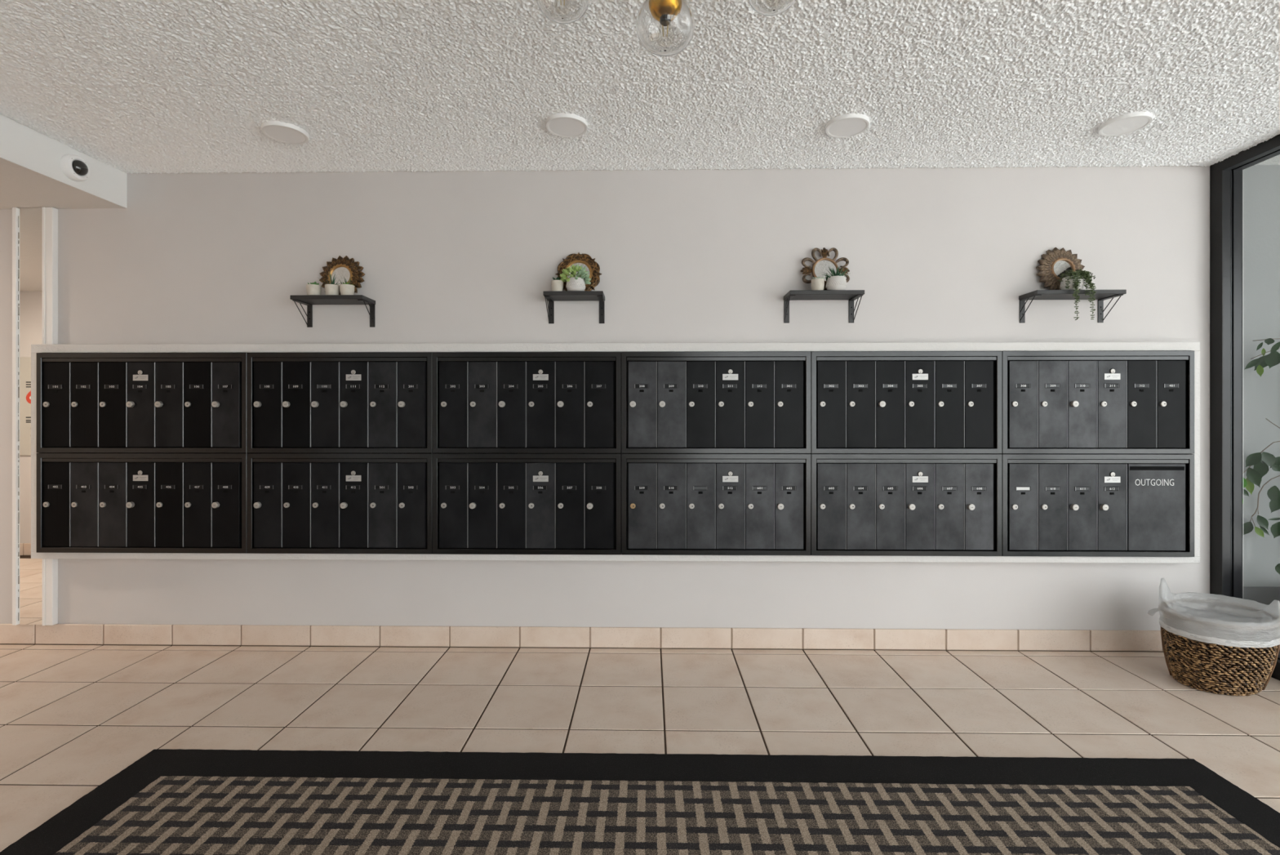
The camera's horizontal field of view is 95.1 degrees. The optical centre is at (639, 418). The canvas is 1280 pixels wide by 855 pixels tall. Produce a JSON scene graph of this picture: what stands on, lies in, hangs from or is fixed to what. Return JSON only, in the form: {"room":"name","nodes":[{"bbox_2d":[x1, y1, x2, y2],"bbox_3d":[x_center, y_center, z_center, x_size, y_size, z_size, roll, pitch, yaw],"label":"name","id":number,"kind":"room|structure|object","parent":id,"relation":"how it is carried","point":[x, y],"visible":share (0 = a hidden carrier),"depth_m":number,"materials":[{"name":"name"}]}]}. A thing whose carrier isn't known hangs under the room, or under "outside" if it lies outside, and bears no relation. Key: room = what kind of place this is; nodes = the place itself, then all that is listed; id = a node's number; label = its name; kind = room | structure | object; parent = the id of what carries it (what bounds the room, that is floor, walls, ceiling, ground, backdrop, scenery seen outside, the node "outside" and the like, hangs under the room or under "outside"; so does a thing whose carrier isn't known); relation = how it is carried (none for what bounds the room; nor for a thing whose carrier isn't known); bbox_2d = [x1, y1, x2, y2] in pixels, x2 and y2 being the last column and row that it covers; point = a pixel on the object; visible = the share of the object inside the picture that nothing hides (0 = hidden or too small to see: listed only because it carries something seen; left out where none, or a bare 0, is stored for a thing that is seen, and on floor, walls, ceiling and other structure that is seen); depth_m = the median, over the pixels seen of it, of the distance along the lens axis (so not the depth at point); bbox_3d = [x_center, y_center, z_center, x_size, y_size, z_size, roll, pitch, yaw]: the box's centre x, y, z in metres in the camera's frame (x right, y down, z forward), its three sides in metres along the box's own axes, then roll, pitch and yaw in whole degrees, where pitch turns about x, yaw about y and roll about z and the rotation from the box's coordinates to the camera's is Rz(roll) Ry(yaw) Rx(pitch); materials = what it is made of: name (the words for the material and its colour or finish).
{"room":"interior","nodes":[
{"label":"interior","id":0,"kind":"room"},
{"bbox_2d":[0,114,127,208],"bbox_3d":[-4.543,-1.231,2.080,3.734,0.283,1.967,0,0,1],"label":"soffit","id":1,"kind":"structure","parent":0,"point":[23,145],"depth_m":2.75,"materials":[{"name":"white paint"}]},
{"bbox_2d":[59,154,89,181],"bbox_3d":[-2.634,-1.176,2.745,0.060,0.118,0.118,0,0,1],"label":"security camera","id":2,"kind":"object","parent":1,"relation":"attached to","point":[81,172],"visible":1,"depth_m":2.72,"materials":[{"name":"white plastic"}]},
{"bbox_2d":[566,276,585,290],"bbox_3d":[-0.317,-0.655,2.885,0.093,0.066,0.093,0,0,1],"label":"plant pot","id":3,"kind":"object","parent":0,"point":[574,283],"depth_m":2.85,"materials":[{"name":"grey ceramic"}]},
{"bbox_2d":[0,164,1279,630],"bbox_3d":[0.357,-0.406,3.058,13.500,3.250,0.150,0,0,1],"label":"wall","id":4,"kind":"structure","parent":0,"point":[936,255],"depth_m":2.99,"materials":[{"name":"paint"}]},
{"bbox_2d":[12,207,57,625],"bbox_3d":[-3.128,-0.012,3.023,0.213,2.150,0.034,0,0,1],"label":"door frame","id":5,"kind":"structure","parent":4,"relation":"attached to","point":[34,230],"depth_m":3.02,"materials":[{"name":"white wood"}]},
{"bbox_2d":[289,294,375,327],"bbox_3d":[-1.540,-0.539,2.943,0.358,0.136,0.142,0,0,1],"label":"wall shelf","id":6,"kind":"object","parent":4,"relation":"attached to","point":[308,300],"visible":1,"depth_m":2.93,"materials":[{"name":"black wood"}]},
{"bbox_2d":[306,281,321,294],"bbox_3d":[-1.621,-0.644,2.910,0.069,0.074,0.067,0,0,1],"label":"potted succulent","id":7,"kind":"object","parent":6,"relation":"on","point":[313,288],"visible":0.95,"depth_m":2.88,"materials":[{"name":"white ceramic"}]},
{"bbox_2d":[319,271,341,294],"bbox_3d":[-1.527,-0.669,2.909,0.101,0.124,0.103,0,0,23],"label":"potted succulent","id":8,"kind":"object","parent":6,"relation":"on","point":[330,289],"visible":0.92,"depth_m":2.88,"materials":[{"name":"white ceramic"}]},
{"bbox_2d":[324,284,339,294],"bbox_3d":[-1.530,-0.634,2.908,0.067,0.054,0.067,0,0,1],"label":"pot","id":9,"kind":"object","parent":8,"relation":"on","point":[330,289],"depth_m":2.88,"materials":[{"name":"white ceramic"}]},
{"bbox_2d":[319,255,364,294],"bbox_3d":[-1.523,-0.723,2.987,0.230,0.228,0.050,0,0,1],"label":"decorative mirror","id":10,"kind":"object","parent":6,"relation":"on","point":[345,267],"visible":0.69,"depth_m":2.98,"materials":[{"name":"brown wood"}]},
{"bbox_2d":[339,276,355,294],"bbox_3d":[-1.457,-0.657,2.905,0.086,0.100,0.072,0,0,1],"label":"potted succulent","id":11,"kind":"object","parent":6,"relation":"on","point":[346,288],"visible":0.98,"depth_m":2.88,"materials":[{"name":"white ceramic"}]},
{"bbox_2d":[339,284,354,294],"bbox_3d":[-1.455,-0.634,2.907,0.067,0.054,0.067,0,0,1],"label":"pot","id":12,"kind":"object","parent":11,"relation":"on","point":[345,289],"depth_m":2.88,"materials":[{"name":"white ceramic"}]},
{"bbox_2d":[542,290,604,323],"bbox_3d":[-0.326,-0.554,2.923,0.292,0.136,0.142,0,0,1],"label":"wall shelf","id":13,"kind":"object","parent":4,"relation":"attached to","point":[565,295],"visible":1,"depth_m":2.91,"materials":[{"name":"black wood"}]},
{"bbox_2d":[551,277,563,291],"bbox_3d":[-0.408,-0.662,2.890,0.060,0.079,0.060,0,0,1],"label":"potted succulent","id":14,"kind":"object","parent":13,"relation":"on","point":[557,284],"visible":0.94,"depth_m":2.87,"materials":[{"name":"white ceramic"}]},
{"bbox_2d":[560,264,591,290],"bbox_3d":[-0.317,-0.691,2.885,0.147,0.137,0.106,0,0,15],"label":"potted succulent","id":15,"kind":"object","parent":13,"relation":"on","point":[574,283],"visible":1,"depth_m":2.86,"materials":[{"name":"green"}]},
{"bbox_2d":[555,252,601,290],"bbox_3d":[-0.311,-0.731,2.959,0.236,0.235,0.043,0,0,2],"label":"decorative mirror","id":16,"kind":"object","parent":13,"relation":"on","point":[593,267],"visible":0.66,"depth_m":2.96,"materials":[{"name":"brown wood"}]},
{"bbox_2d":[0,623,1163,651],"bbox_3d":[-1.765,1.116,3.012,9.259,0.105,0.012,0,0,1],"label":"baseboard","id":17,"kind":"structure","parent":4,"relation":"attached to","point":[10,633],"depth_m":2.98,"materials":[{"name":"beige tile"}]},
{"bbox_2d":[31,342,1199,563],"bbox_3d":[-0.169,0.166,2.950,5.824,1.084,0.081,0,0,1],"label":"surround","id":18,"kind":"object","parent":4,"relation":"attached to","point":[847,346],"visible":0.56,"depth_m":2.91,"materials":[{"name":"white paint"}]},
{"bbox_2d":[36,452,246,553],"bbox_3d":[-2.502,0.423,2.970,1.070,0.500,0.093,0,0,1],"label":"bank","id":19,"kind":"object","parent":18,"relation":"in","point":[87,502],"visible":0.99,"depth_m":2.94,"materials":[{"name":"black metal"}]},
{"bbox_2d":[36,352,246,453],"bbox_3d":[-2.502,-0.080,2.970,1.070,0.502,0.093,0,0,1],"label":"bank","id":20,"kind":"object","parent":18,"relation":"attached to","point":[130,402],"visible":1,"depth_m":2.94,"materials":[{"name":"black metal"}]},
{"bbox_2d":[246,453,432,553],"bbox_3d":[-1.500,0.423,2.953,0.932,0.500,0.093,0,0,1],"label":"bank","id":21,"kind":"object","parent":18,"relation":"attached to","point":[297,503],"visible":0.99,"depth_m":2.92,"materials":[{"name":"black metal"}]},
{"bbox_2d":[246,351,432,453],"bbox_3d":[-1.500,-0.080,2.953,0.932,0.502,0.093,0,0,1],"label":"bank","id":22,"kind":"object","parent":18,"relation":"attached to","point":[350,402],"visible":1,"depth_m":2.92,"materials":[{"name":"black metal"}]},
{"bbox_2d":[432,453,621,554],"bbox_3d":[-0.563,0.423,2.938,0.940,0.500,0.093,0,0,1],"label":"bank","id":23,"kind":"object","parent":18,"relation":"in","point":[483,503],"visible":1,"depth_m":2.91,"materials":[{"name":"black metal"}]},
{"bbox_2d":[432,351,621,453],"bbox_3d":[-0.563,-0.080,2.938,0.940,0.502,0.093,0,0,1],"label":"bank","id":24,"kind":"object","parent":18,"relation":"attached to","point":[483,402],"visible":1,"depth_m":2.91,"materials":[{"name":"black metal"}]},
{"bbox_2d":[621,453,811,555],"bbox_3d":[0.376,0.423,2.922,0.935,0.500,0.093,0,0,1],"label":"bank","id":25,"kind":"object","parent":18,"relation":"attached to","point":[673,504],"visible":1,"depth_m":2.89,"materials":[{"name":"black metal"}]},
{"bbox_2d":[621,351,811,453],"bbox_3d":[0.376,-0.080,2.922,0.935,0.502,0.093,0,0,1],"label":"bank","id":26,"kind":"object","parent":18,"relation":"attached to","point":[672,402],"visible":1,"depth_m":2.89,"materials":[{"name":"black metal"}]},
{"bbox_2d":[809,453,1002,555],"bbox_3d":[1.309,0.423,2.907,0.930,0.500,0.093,0,0,1],"label":"bank","id":27,"kind":"object","parent":18,"relation":"attached to","point":[863,504],"visible":1,"depth_m":2.88,"materials":[{"name":"black metal"}]},
{"bbox_2d":[811,351,1002,453],"bbox_3d":[1.309,-0.080,2.907,0.930,0.502,0.093,0,0,1],"label":"bank","id":28,"kind":"object","parent":18,"relation":"attached to","point":[863,402],"visible":1,"depth_m":2.88,"materials":[{"name":"black metal"}]},
{"bbox_2d":[1002,453,1194,556],"bbox_3d":[2.238,0.423,2.892,0.927,0.500,0.093,0,0,1],"label":"bank","id":29,"kind":"object","parent":18,"relation":"attached to","point":[1054,504],"visible":1,"depth_m":2.86,"materials":[{"name":"black metal"}]},
{"bbox_2d":[1002,351,1194,453],"bbox_3d":[2.238,-0.080,2.892,0.927,0.502,0.093,0,0,1],"label":"bank","id":30,"kind":"object","parent":18,"relation":"attached to","point":[1054,402],"visible":1,"depth_m":2.86,"materials":[{"name":"black metal"}]},
{"bbox_2d":[783,289,864,323],"bbox_3d":[0.908,-0.554,2.903,0.360,0.136,0.142,0,0,1],"label":"wall shelf","id":31,"kind":"object","parent":4,"relation":"attached to","point":[793,295],"visible":1,"depth_m":2.89,"materials":[{"name":"black wood"}]},
{"bbox_2d":[810,276,825,289],"bbox_3d":[0.872,-0.659,2.869,0.064,0.074,0.063,0,0,-40],"label":"pot","id":32,"kind":"object","parent":31,"relation":"on","point":[817,283],"visible":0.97,"depth_m":2.84,"materials":[{"name":"white ceramic"}]},
{"bbox_2d":[800,247,849,289],"bbox_3d":[0.931,-0.743,2.936,0.244,0.243,0.052,0,0,2],"label":"decorative mirror","id":33,"kind":"object","parent":31,"relation":"on","point":[821,265],"visible":0.65,"depth_m":2.94,"materials":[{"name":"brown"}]},
{"bbox_2d":[822,266,849,289],"bbox_3d":[0.959,-0.689,2.873,0.147,0.134,0.148,0,0,23],"label":"potted succulent","id":34,"kind":"object","parent":31,"relation":"on","point":[837,281],"visible":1,"depth_m":2.83,"materials":[{"name":"grey ceramic"}]},
{"bbox_2d":[826,275,846,289],"bbox_3d":[0.961,-0.656,2.864,0.095,0.068,0.095,0,0,1],"label":"plant pot","id":35,"kind":"object","parent":31,"relation":"on","point":[833,282],"depth_m":2.83,"materials":[{"name":"grey ceramic"}]},
{"bbox_2d":[1018,289,1126,322],"bbox_3d":[2.125,-0.552,2.883,0.424,0.136,0.142,0,0,1],"label":"wall shelf","id":36,"kind":"object","parent":4,"relation":"attached to","point":[1100,295],"visible":1,"depth_m":2.88,"materials":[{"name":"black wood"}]},
{"bbox_2d":[1035,247,1084,289],"bbox_3d":[2.109,-0.742,2.928,0.236,0.241,0.051,0,0,2],"label":"decorative mirror","id":37,"kind":"object","parent":36,"relation":"on","point":[1055,262],"visible":0.71,"depth_m":2.92,"materials":[{"name":"brown metal"}]},
{"bbox_2d":[1060,275,1084,289],"bbox_3d":[2.102,-0.653,2.845,0.093,0.066,0.093,0,0,1],"label":"plant pot","id":38,"kind":"object","parent":36,"relation":"on","point":[1070,282],"depth_m":2.81,"materials":[{"name":"grey ceramic"}]},
{"bbox_2d":[1057,268,1096,319],"bbox_3d":[2.114,-0.596,2.833,0.155,0.253,0.124,0,0,1],"label":"trailing plant","id":39,"kind":"object","parent":36,"relation":"on","point":[1075,282],"visible":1,"depth_m":2.80,"materials":[{"name":"green plant"}]},
{"bbox_2d":[1209,133,1279,679],"bbox_3d":[2.864,-0.052,-0.170,0.102,2.441,6.217,0,0,1],"label":"window","id":40,"kind":"structure","parent":4,"relation":"in","point":[1226,176],"depth_m":2.88,"materials":[{"name":"black metal"}]},
{"bbox_2d":[1243,586,1279,654],"bbox_3d":[5.038,1.056,2.975,4.136,0.425,0.162,0,0,1],"label":"baseboard","id":41,"kind":"structure","parent":4,"relation":"attached to","point":[1266,595],"depth_m":2.93,"materials":[{"name":"grey"}]},
{"bbox_2d":[0,0,1279,173],"bbox_3d":[0.104,-1.322,-0.119,5.629,0.100,6.212,0,0,1],"label":"ceiling","id":42,"kind":"structure","parent":0,"point":[148,86],"depth_m":2.20,"materials":[{"name":"white paint"}]},
{"bbox_2d":[261,120,309,144],"bbox_3d":[-1.565,-1.262,2.584,0.181,0.022,0.181,0,0,1],"label":"recessed light","id":43,"kind":"object","parent":42,"relation":"in","point":[287,133],"visible":1,"depth_m":2.56,"materials":[{"name":"white plastic"}]},
{"bbox_2d":[265,126,305,142],"bbox_3d":[-1.565,-1.253,2.584,0.154,0.001,0.154,0,0,1],"label":"diffuser","id":44,"kind":"object","parent":43,"relation":"attached to","point":[281,134],"depth_m":2.58,"materials":[{"name":"white plastic"}]},
{"bbox_2d":[536,0,589,24],"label":"glass globe","id":45,"kind":"object","parent":42,"relation":"hanging from","point":[559,11],"depth_m":1.49,"materials":[{"name":"clear glass"}]},
{"bbox_2d":[545,112,587,137],"bbox_3d":[-0.315,-1.262,2.518,0.181,0.022,0.181,0,0,1],"label":"recessed light","id":46,"kind":"object","parent":42,"relation":"in","point":[566,125],"visible":1,"depth_m":2.50,"materials":[{"name":"white plastic"}]},
{"bbox_2d":[548,118,584,136],"bbox_3d":[-0.315,-1.253,2.518,0.154,0.001,0.154,0,0,1],"label":"diffuser","id":47,"kind":"object","parent":46,"relation":"attached to","point":[557,126],"depth_m":2.51,"materials":[{"name":"white plastic"}]},
{"bbox_2d":[635,0,694,56],"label":"chandelier","id":48,"kind":"object","parent":42,"relation":"hanging from","point":[664,28],"depth_m":1.33,"materials":[{"name":"clear glass"}]},
{"bbox_2d":[747,0,795,16],"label":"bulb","id":49,"kind":"object","parent":42,"relation":"hanging from","point":[764,7],"depth_m":1.49,"materials":[{"name":"clear glass"}]},
{"bbox_2d":[825,112,869,137],"bbox_3d":[0.893,-1.262,2.521,0.181,0.022,0.181,0,0,1],"label":"recessed light","id":50,"kind":"object","parent":42,"relation":"in","point":[847,125],"visible":1,"depth_m":2.50,"materials":[{"name":"white plastic"}]},
{"bbox_2d":[828,119,866,136],"bbox_3d":[0.893,-1.253,2.521,0.154,0.001,0.154,0,0,1],"label":"diffuser","id":51,"kind":"object","parent":50,"relation":"attached to","point":[837,127],"depth_m":2.51,"materials":[{"name":"white plastic"}]},
{"bbox_2d":[1097,111,1153,136],"bbox_3d":[2.079,-1.262,2.507,0.181,0.022,0.181,0,0,1],"label":"recessed light","id":52,"kind":"object","parent":42,"relation":"in","point":[1122,124],"visible":1,"depth_m":2.49,"materials":[{"name":"white plastic"}]},
{"bbox_2d":[1102,116,1148,134],"bbox_3d":[2.079,-1.253,2.507,0.154,0.001,0.154,0,0,1],"label":"diffuser","id":53,"kind":"object","parent":52,"relation":"attached to","point":[1117,125],"depth_m":2.50,"materials":[{"name":"white plastic"}]},
{"bbox_2d":[0,644,1279,851],"bbox_3d":[-1.801,1.194,-0.088,9.289,0.050,6.212,0,0,1],"label":"floor","id":54,"kind":"structure","parent":0,"point":[73,717],"depth_m":2.40,"materials":[{"name":"brown tile"}]},
{"bbox_2d":[0,748,1279,854],"bbox_3d":[0.074,1.163,1.028,3.606,0.009,2.008,0,0,1],"label":"entrance mat","id":55,"kind":"object","parent":54,"relation":"on","point":[167,801],"visible":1,"depth_m":1.75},
{"bbox_2d":[1160,625,1279,695],"bbox_3d":[2.536,1.007,2.565,0.448,0.323,0.379,0,0,1],"label":"basket","id":56,"kind":"object","parent":54,"relation":"on","point":[1215,668],"visible":0.74,"depth_m":2.46,"materials":[{"name":"brown wicker"}]},
{"bbox_2d":[1147,577,1279,647],"bbox_3d":[2.536,0.889,2.565,0.453,0.318,0.386,0,0,1],"label":"liner","id":57,"kind":"object","parent":56,"relation":"in","point":[1211,618],"visible":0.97,"depth_m":2.50,"materials":[{"name":"white fabric"}]},
{"bbox_2d":[1255,154,1279,164],"bbox_3d":[4.212,-1.322,1.414,2.536,0.100,3.012,0,0,1],"label":"ceiling","id":58,"kind":"structure","parent":0,"point":[1275,160],"depth_m":2.90,"materials":[{"name":"white paint"}]},
{"bbox_3d":[3.113,1.225,-1.569,0.436,0.088,9.012,0,0,1],"label":"floor","id":59,"kind":"structure","parent":0,"visible":0},
{"bbox_3d":[3.231,0.960,2.654,0.380,0.442,0.380,0,0,1],"label":"wicker planter","id":60,"kind":"object","parent":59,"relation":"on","visible":0},
{"bbox_2d":[1243,337,1279,574],"bbox_3d":[3.355,0.210,2.601,0.783,1.249,0.651,0,0,1],"label":"ficus plant","id":61,"kind":"object","parent":60,"relation":"on","point":[1260,460],"visible":0.98,"depth_m":2.86,"materials":[{"name":"green plant"}]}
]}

